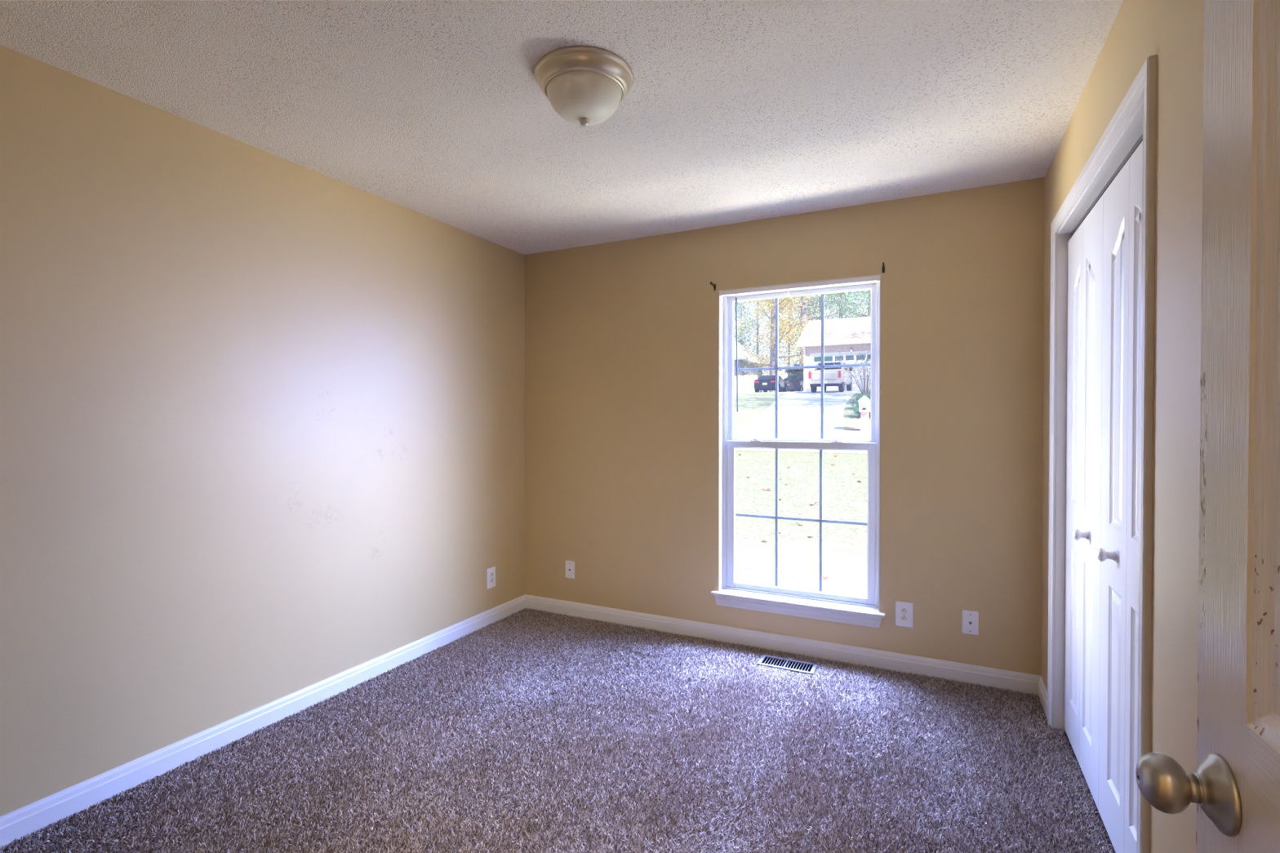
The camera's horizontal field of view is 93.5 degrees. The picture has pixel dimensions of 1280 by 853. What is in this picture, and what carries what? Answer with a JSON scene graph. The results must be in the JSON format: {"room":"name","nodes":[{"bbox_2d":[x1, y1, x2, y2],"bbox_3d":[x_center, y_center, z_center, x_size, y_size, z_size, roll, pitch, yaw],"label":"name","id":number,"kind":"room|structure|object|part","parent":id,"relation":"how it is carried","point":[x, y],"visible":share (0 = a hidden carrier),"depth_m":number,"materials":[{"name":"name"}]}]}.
{"room":"empty bedroom","nodes":[
{"label":"empty bedroom","id":0,"kind":"room"},
{"bbox_2d":[0,44,524,816],"bbox_3d":[-1.586,0.053,2.742,0.140,2.452,3.554,0,1,26],"label":"wall","id":1,"kind":"structure","parent":0,"point":[262,412],"depth_m":2.36,"materials":[{"name":"paint"}]},
{"bbox_2d":[0,594,525,848],"bbox_3d":[-1.522,1.232,2.711,0.014,0.095,3.294,0,1,26],"label":"baseboard","id":2,"kind":"structure","parent":1,"relation":"attached to","point":[17,824],"depth_m":2.38,"materials":[{"name":"white paint"}]},
{"bbox_2d":[486,566,495,589],"bbox_3d":[-0.953,0.972,3.867,0.009,0.128,0.080,0,1,26],"label":"power outlet","id":3,"kind":"object","parent":1,"relation":"attached to","point":[491,572],"visible":1,"depth_m":3.86,"materials":[{"name":"white plastic"}]},
{"bbox_2d":[0,609,1115,852],"bbox_3d":[0.196,1.338,1.943,4.055,0.100,3.434,0,1,26],"label":"floor","id":4,"kind":"structure","parent":0,"point":[1073,755],"depth_m":2.17,"materials":[{"name":"grey carpet"}]},
{"bbox_2d":[0,608,1113,852],"bbox_3d":[-0.102,1.277,2.143,3.065,0.016,3.064,0,1,26],"label":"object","id":5,"kind":"structure","parent":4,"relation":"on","point":[530,618],"depth_m":2.28,"materials":[{"name":"grey carpet"}]},
{"bbox_2d":[756,654,817,674],"bbox_3d":[0.782,1.327,3.200,0.295,0.132,0.137,0,1,26],"label":"floor vent","id":6,"kind":"object","parent":4,"relation":"in","point":[779,663],"visible":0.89,"depth_m":3.22,"materials":[{"name":"white metal"}]},
{"bbox_2d":[0,0,1123,254],"bbox_3d":[0.170,-1.214,1.863,4.055,0.100,3.554,0,1,26],"label":"ceiling","id":7,"kind":"structure","parent":0,"point":[733,111],"depth_m":2.08,"materials":[{"name":"white paint"}]},
{"bbox_2d":[533,45,633,126],"bbox_3d":[-0.185,-1.083,2.003,0.329,0.164,0.329,0,1,26],"label":"ceiling light","id":8,"kind":"object","parent":7,"relation":"attached to","point":[584,86],"visible":1,"depth_m":1.91,"materials":[{"name":"white glass"}]},
{"bbox_3d":[-0.185,-1.067,2.003,0.249,0.096,0.249,0,1,26],"label":"lamp shade","id":9,"kind":"part","parent":8,"relation":"part of","materials":[{"name":"white glass"}]},
{"bbox_2d":[524,177,1044,675],"bbox_3d":[0.584,0.045,3.575,3.016,2.452,0.140,0,1,26],"label":"wall","id":10,"kind":"structure","parent":0,"point":[622,337],"depth_m":3.28,"materials":[{"name":"paint"}]},
{"bbox_2d":[565,560,574,578],"bbox_3d":[-0.469,0.957,4.020,0.071,0.116,0.010,0,1,26],"label":"cable plate","id":11,"kind":"object","parent":10,"relation":"attached to","point":[570,565],"visible":1,"depth_m":4.02,"materials":[{"name":"white plastic"}]},
{"bbox_2d":[710,281,715,290],"bbox_3d":[0.427,-0.823,3.529,0.012,0.040,0.066,0,1,28],"label":"curtain bracket","id":12,"kind":"object","parent":10,"relation":"attached to","point":[711,283],"visible":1,"depth_m":3.55,"materials":[{"name":"brown metal"}]},
{"bbox_2d":[525,594,1039,696],"bbox_3d":[0.550,1.224,3.518,3.016,0.095,0.014,0,1,26],"label":"baseboard","id":13,"kind":"structure","parent":10,"relation":"attached to","point":[1024,682],"depth_m":3.33,"materials":[{"name":"white paint"}]},
{"bbox_2d":[711,274,885,627],"bbox_3d":[0.883,0.129,3.407,0.954,1.857,0.178,0,1,26],"label":"window","id":14,"kind":"structure","parent":10,"relation":"in","point":[836,607],"depth_m":3.42,"materials":[{"name":"white paint"}]},
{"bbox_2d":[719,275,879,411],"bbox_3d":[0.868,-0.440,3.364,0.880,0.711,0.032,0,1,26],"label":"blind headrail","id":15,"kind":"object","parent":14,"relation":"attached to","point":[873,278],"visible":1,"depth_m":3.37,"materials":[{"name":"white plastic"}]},
{"bbox_3d":[0.901,0.524,3.439,0.834,0.877,0.028,0,1,26],"label":"sash","id":16,"kind":"part","parent":14,"relation":"part of","materials":[{"name":"clear plastic"}]},
{"bbox_2d":[735,448,866,591],"bbox_3d":[0.907,0.529,3.444,0.748,0.807,0.006,0,1,26],"label":"grille","id":17,"kind":"object","parent":14,"relation":"attached to","point":[775,588],"depth_m":3.46,"materials":[{"name":"grey plastic"}]},
{"bbox_2d":[733,293,870,439],"bbox_3d":[0.917,-0.340,3.465,0.780,0.825,0.006,0,1,26],"label":"grille","id":18,"kind":"object","parent":14,"relation":"attached to","point":[767,295],"depth_m":3.49,"materials":[{"name":"grey"}]},
{"bbox_3d":[0.914,-0.338,3.459,0.838,0.885,0.029,0,1,26],"label":"sash","id":19,"kind":"part","parent":14,"relation":"part of","materials":[{"name":"clear plastic"}]},
{"bbox_2d":[882,262,884,272],"bbox_3d":[1.259,-0.823,3.118,0.012,0.040,0.066,0,1,24],"label":"curtain bracket","id":20,"kind":"object","parent":10,"relation":"attached to","point":[883,265],"visible":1,"depth_m":3.14,"materials":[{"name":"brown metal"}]},
{"bbox_2d":[895,600,913,627],"bbox_3d":[1.367,0.973,3.115,0.084,0.128,0.009,0,1,26],"label":"power outlet","id":21,"kind":"object","parent":10,"relation":"attached to","point":[904,611],"visible":1,"depth_m":3.11,"materials":[{"name":"white plastic"}]},
{"bbox_2d":[900,615,907,621],"bbox_3d":[1.366,0.993,3.113,0.033,0.025,0.003,0,1,26],"label":"receptacle","id":22,"kind":"object","parent":21,"relation":"attached to","point":[903,618],"depth_m":3.11,"materials":[{"name":"white plastic"}]},
{"bbox_2d":[900,608,907,613],"bbox_3d":[1.366,0.954,3.113,0.033,0.025,0.003,0,1,26],"label":"receptacle","id":23,"kind":"object","parent":21,"relation":"attached to","point":[903,611],"depth_m":3.11,"materials":[{"name":"white plastic"}]},
{"bbox_2d":[962,609,978,635],"bbox_3d":[1.636,0.973,2.979,0.071,0.116,0.016,0,1,26],"label":"cable plate","id":24,"kind":"object","parent":10,"relation":"attached to","point":[970,619],"visible":1,"depth_m":2.98,"materials":[{"name":"white plastic"}]},
{"bbox_2d":[1041,0,1204,852],"bbox_3d":[1.259,0.067,1.406,0.115,2.452,3.434,0,1,26],"label":"wall","id":25,"kind":"structure","parent":0,"point":[1171,30],"depth_m":1.30,"materials":[{"name":"paint"}]},
{"bbox_2d":[1038,675,1047,719],"bbox_3d":[1.171,1.246,1.384,0.014,0.095,3.294,0,1,26],"label":"baseboard","id":26,"kind":"structure","parent":25,"relation":"attached to","point":[1042,691],"depth_m":2.73,"materials":[{"name":"white paint"}]},
{"bbox_2d":[1064,194,1103,810],"bbox_3d":[1.641,0.252,2.249,0.077,2.030,0.598,0,1,26],"label":"door","id":27,"kind":"structure","parent":25,"relation":"in","point":[1085,246],"depth_m":2.20,"materials":[{"name":"white paint"}]},
{"bbox_3d":[1.574,0.388,2.150,0.045,0.040,0.040,0,1,26],"label":"knob","id":28,"kind":"part","parent":27,"relation":"part of","materials":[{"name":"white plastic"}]},
{"bbox_2d":[1047,54,1156,852],"bbox_3d":[1.528,0.211,1.970,0.132,2.152,1.319,0,1,26],"label":"door frame","id":29,"kind":"structure","parent":25,"relation":"attached to","point":[1143,88],"depth_m":1.70,"materials":[{"name":"white paint"}]},
{"bbox_2d":[1071,133,1142,236],"bbox_3d":[1.535,-0.789,1.956,0.025,0.015,1.197,0,1,26],"label":"door track","id":30,"kind":"object","parent":25,"relation":"attached to","point":[1139,141],"visible":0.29,"depth_m":1.93,"materials":[{"name":"silver metal"}]},
{"bbox_2d":[1096,140,1142,852],"bbox_3d":[1.376,0.257,1.712,0.077,2.030,0.598,0,1,26],"label":"door","id":31,"kind":"structure","parent":25,"relation":"in","point":[1117,554],"depth_m":1.77,"materials":[{"name":"white paint"}]},
{"bbox_3d":[1.415,0.391,1.828,0.045,0.040,0.040,0,1,26],"label":"knob","id":32,"kind":"part","parent":31,"relation":"part of","materials":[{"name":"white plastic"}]},
{"bbox_3d":[-0.879,0.077,0.479,3.131,2.452,0.120,0,1,26],"label":"wall","id":33,"kind":"structure","parent":0,"visible":0},
{"bbox_2d":[1135,0,1279,852],"bbox_3d":[0.445,0.275,0.317,0.105,2.020,0.770,0,1,24],"label":"door","id":34,"kind":"structure","parent":33,"relation":"in","point":[1234,784],"depth_m":0.58,"materials":[{"name":"paint"}]},
{"bbox_3d":[0.545,0.371,0.628,0.040,0.056,0.056,0,1,24],"label":"knob","id":35,"kind":"part","parent":34,"relation":"part of","materials":[{"name":"gold metal"}]},
{"label":"outside","id":36,"kind":"structure","parent":0,"visible":0},
{"bbox_2d":[733,391,870,597],"bbox_3d":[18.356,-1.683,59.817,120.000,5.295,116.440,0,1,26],"label":"ground","id":37,"kind":"structure","parent":36,"point":[844,546],"depth_m":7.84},
{"bbox_2d":[733,374,757,392],"bbox_3d":[6.241,-3.781,56.030,9.600,1.780,0.090,0,1,26],"label":"wooden fence","id":38,"kind":"object","parent":37,"relation":"on","point":[744,381],"visible":0.1,"depth_m":54.36,"materials":[{"name":"beige"}]},
{"bbox_2d":[733,300,765,358],"bbox_3d":[12.584,-12.387,76.531,11.260,17.948,13.569,0,1,26],"label":"tree","id":39,"kind":"object","parent":37,"relation":"on","point":[742,304],"visible":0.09,"depth_m":76.06,"materials":[{"name":"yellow plant"}]},
{"bbox_2d":[733,339,767,392],"bbox_3d":[8.258,-7.014,67.774,10.000,8.000,10.000,0,1,26],"label":"house","id":40,"kind":"structure","parent":37,"relation":"on","point":[740,347],"depth_m":64.09,"materials":[{"name":"grey"}]},
{"bbox_2d":[753,375,787,392],"bbox_3d":[10.625,-3.401,48.624,1.870,1.451,4.796,0,1,25],"label":"coupe","id":41,"kind":"object","parent":37,"relation":"on","point":[765,383],"visible":0.85,"depth_m":46.81,"materials":[{"name":"black paint"}]},
{"bbox_2d":[733,299,835,374],"bbox_3d":[16.316,-14.635,78.756,18.371,22.386,16.492,0,1,26],"label":"tree","id":42,"kind":"object","parent":37,"relation":"on","point":[749,313],"visible":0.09,"depth_m":79.09,"materials":[{"name":"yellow plant"}]},
{"bbox_2d":[738,294,831,391],"bbox_3d":[13.568,-12.902,58.004,11.095,20.052,13.866,0,1,31],"label":"tree","id":43,"kind":"object","parent":37,"relation":"on","point":[772,330],"visible":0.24,"depth_m":56.63,"materials":[{"name":"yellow plant"}]},
{"bbox_2d":[733,293,841,391],"bbox_3d":[16.142,-10.222,65.927,10.600,14.116,11.289,0,1,-30],"label":"tree","id":44,"kind":"object","parent":37,"relation":"on","point":[807,302],"visible":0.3,"depth_m":65.95,"materials":[{"name":"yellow plant"}]},
{"bbox_2d":[779,377,803,391],"bbox_3d":[14.021,-3.699,53.957,1.870,1.451,4.796,0,1,32],"label":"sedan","id":45,"kind":"object","parent":37,"relation":"on","point":[790,386],"visible":0.34,"depth_m":52.05,"materials":[{"name":"paint"}]},
{"bbox_2d":[785,363,803,391],"bbox_3d":[12.507,-3.848,48.048,1.720,2.410,1.682,1,1,41],"label":"leafy shrub","id":46,"kind":"object","parent":37,"relation":"on","point":[796,376],"visible":0.71,"depth_m":47.72,"materials":[{"name":"green plant"}]},
{"bbox_2d":[750,293,871,373],"bbox_3d":[17.746,-13.781,62.701,12.436,21.371,14.420,0,1,26],"label":"tree","id":47,"kind":"object","parent":37,"relation":"on","point":[803,313],"visible":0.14,"depth_m":62.56,"materials":[{"name":"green plant"}]},
{"bbox_2d":[760,290,862,359],"bbox_3d":[23.620,-14.630,78.787,17.611,22.112,18.226,0,1,26],"label":"tree","id":48,"kind":"object","parent":37,"relation":"on","point":[861,291],"visible":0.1,"depth_m":78.80,"materials":[{"name":"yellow plant"}]},
{"bbox_2d":[782,291,871,342],"bbox_3d":[22.047,-13.097,66.277,14.586,19.721,14.180,0,1,-9],"label":"tree","id":49,"kind":"object","parent":37,"relation":"on","point":[842,295],"visible":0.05,"depth_m":66.86,"materials":[{"name":"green plant"}]},
{"bbox_2d":[795,316,871,391],"bbox_3d":[18.562,-5.234,45.841,11.140,6.420,9.860,0,1,26],"label":"house","id":50,"kind":"structure","parent":37,"relation":"on","point":[841,335],"depth_m":43.56,"materials":[{"name":"brick"}]},
{"bbox_3d":[14.883,-3.852,42.780,5.460,2.920,0.030,0,1,26],"label":"door trim","id":51,"kind":"part","parent":50,"relation":"part of","materials":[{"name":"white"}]},
{"bbox_3d":[14.925,-3.833,42.866,5.180,2.680,0.040,0,1,26],"label":"garage door","id":52,"kind":"part","parent":50,"relation":"part of","materials":[{"name":"white"}]},
{"bbox_2d":[799,289,871,318],"bbox_3d":[23.122,-12.583,61.759,13.070,18.925,11.763,0,1,-33],"label":"tree","id":53,"kind":"object","parent":37,"relation":"on","point":[867,291],"visible":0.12,"depth_m":61.74,"materials":[{"name":"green plant"}]},
{"bbox_2d":[833,350,870,395],"bbox_3d":[12.502,-2.978,33.205,3.264,2.772,3.519,0,1,-8],"label":"bare shrub","id":54,"kind":"object","parent":37,"relation":"on","point":[864,354],"visible":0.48,"depth_m":33.28,"materials":[{"name":"grey plant"}]},
{"bbox_2d":[843,419,870,430],"bbox_3d":[9.240,-0.065,21.507,3.450,0.376,2.850,0,1,26],"label":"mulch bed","id":55,"kind":"object","parent":37,"relation":"on","point":[854,424],"visible":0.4,"depth_m":21.90,"materials":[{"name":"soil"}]},
{"bbox_2d":[849,391,870,406],"bbox_3d":[10.284,-1.126,27.275,1.517,0.828,1.476,0,1,4],"label":"shrub","id":56,"kind":"object","parent":37,"relation":"on","point":[859,394],"visible":0.11,"depth_m":27.03,"materials":[{"name":"green plant"}]},
{"bbox_2d":[853,404,870,417],"bbox_3d":[9.133,-0.594,24.114,1.239,0.681,1.132,0,1,26],"label":"shrub","id":57,"kind":"object","parent":37,"relation":"on","point":[855,410],"visible":0.17,"depth_m":24.14,"materials":[{"name":"green plant"}]},
{"bbox_2d":[857,395,870,431],"bbox_3d":[7.641,-0.401,20.466,0.410,1.290,0.585,0,1,26],"label":"mailbox","id":58,"kind":"object","parent":37,"relation":"on","point":[864,402],"visible":0.85,"depth_m":20.31,"materials":[{"name":"white"}]},
{"bbox_3d":[7.518,-0.744,20.213,0.180,0.180,0.020,0,1,26],"label":"box door","id":59,"kind":"part","parent":58,"relation":"part of","materials":[{"name":"grey"}]},
{"bbox_3d":[7.647,-0.136,20.480,0.240,0.760,0.280,0,1,26],"label":"brick post","id":60,"kind":"part","parent":58,"relation":"part of","materials":[{"name":"white brick"}]},
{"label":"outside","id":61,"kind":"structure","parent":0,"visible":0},
{"bbox_2d":[733,390,869,431],"bbox_3d":[9.394,-1.200,32.151,7.200,2.494,23.200,0,1,26],"label":"driveway","id":62,"kind":"structure","parent":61,"point":[797,410],"depth_m":26.67,"materials":[{"name":"concrete"}]},
{"bbox_2d":[808,360,852,392],"bbox_3d":[12.511,-3.213,39.288,2.340,2.090,5.848,0,1,26],"label":"pickup truck","id":63,"kind":"object","parent":62,"relation":"on","point":[833,376],"visible":0.86,"depth_m":37.06,"materials":[{"name":"beige metal"}]},
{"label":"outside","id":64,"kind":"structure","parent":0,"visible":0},
{"bbox_2d":[733,430,870,453],"bbox_3d":[-1.096,0.341,20.392,100.000,0.390,7.600,0,1,26],"label":"street","id":65,"kind":"structure","parent":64,"point":[737,433],"depth_m":18.72,"materials":[{"name":"grey asphalt"}]}
]}

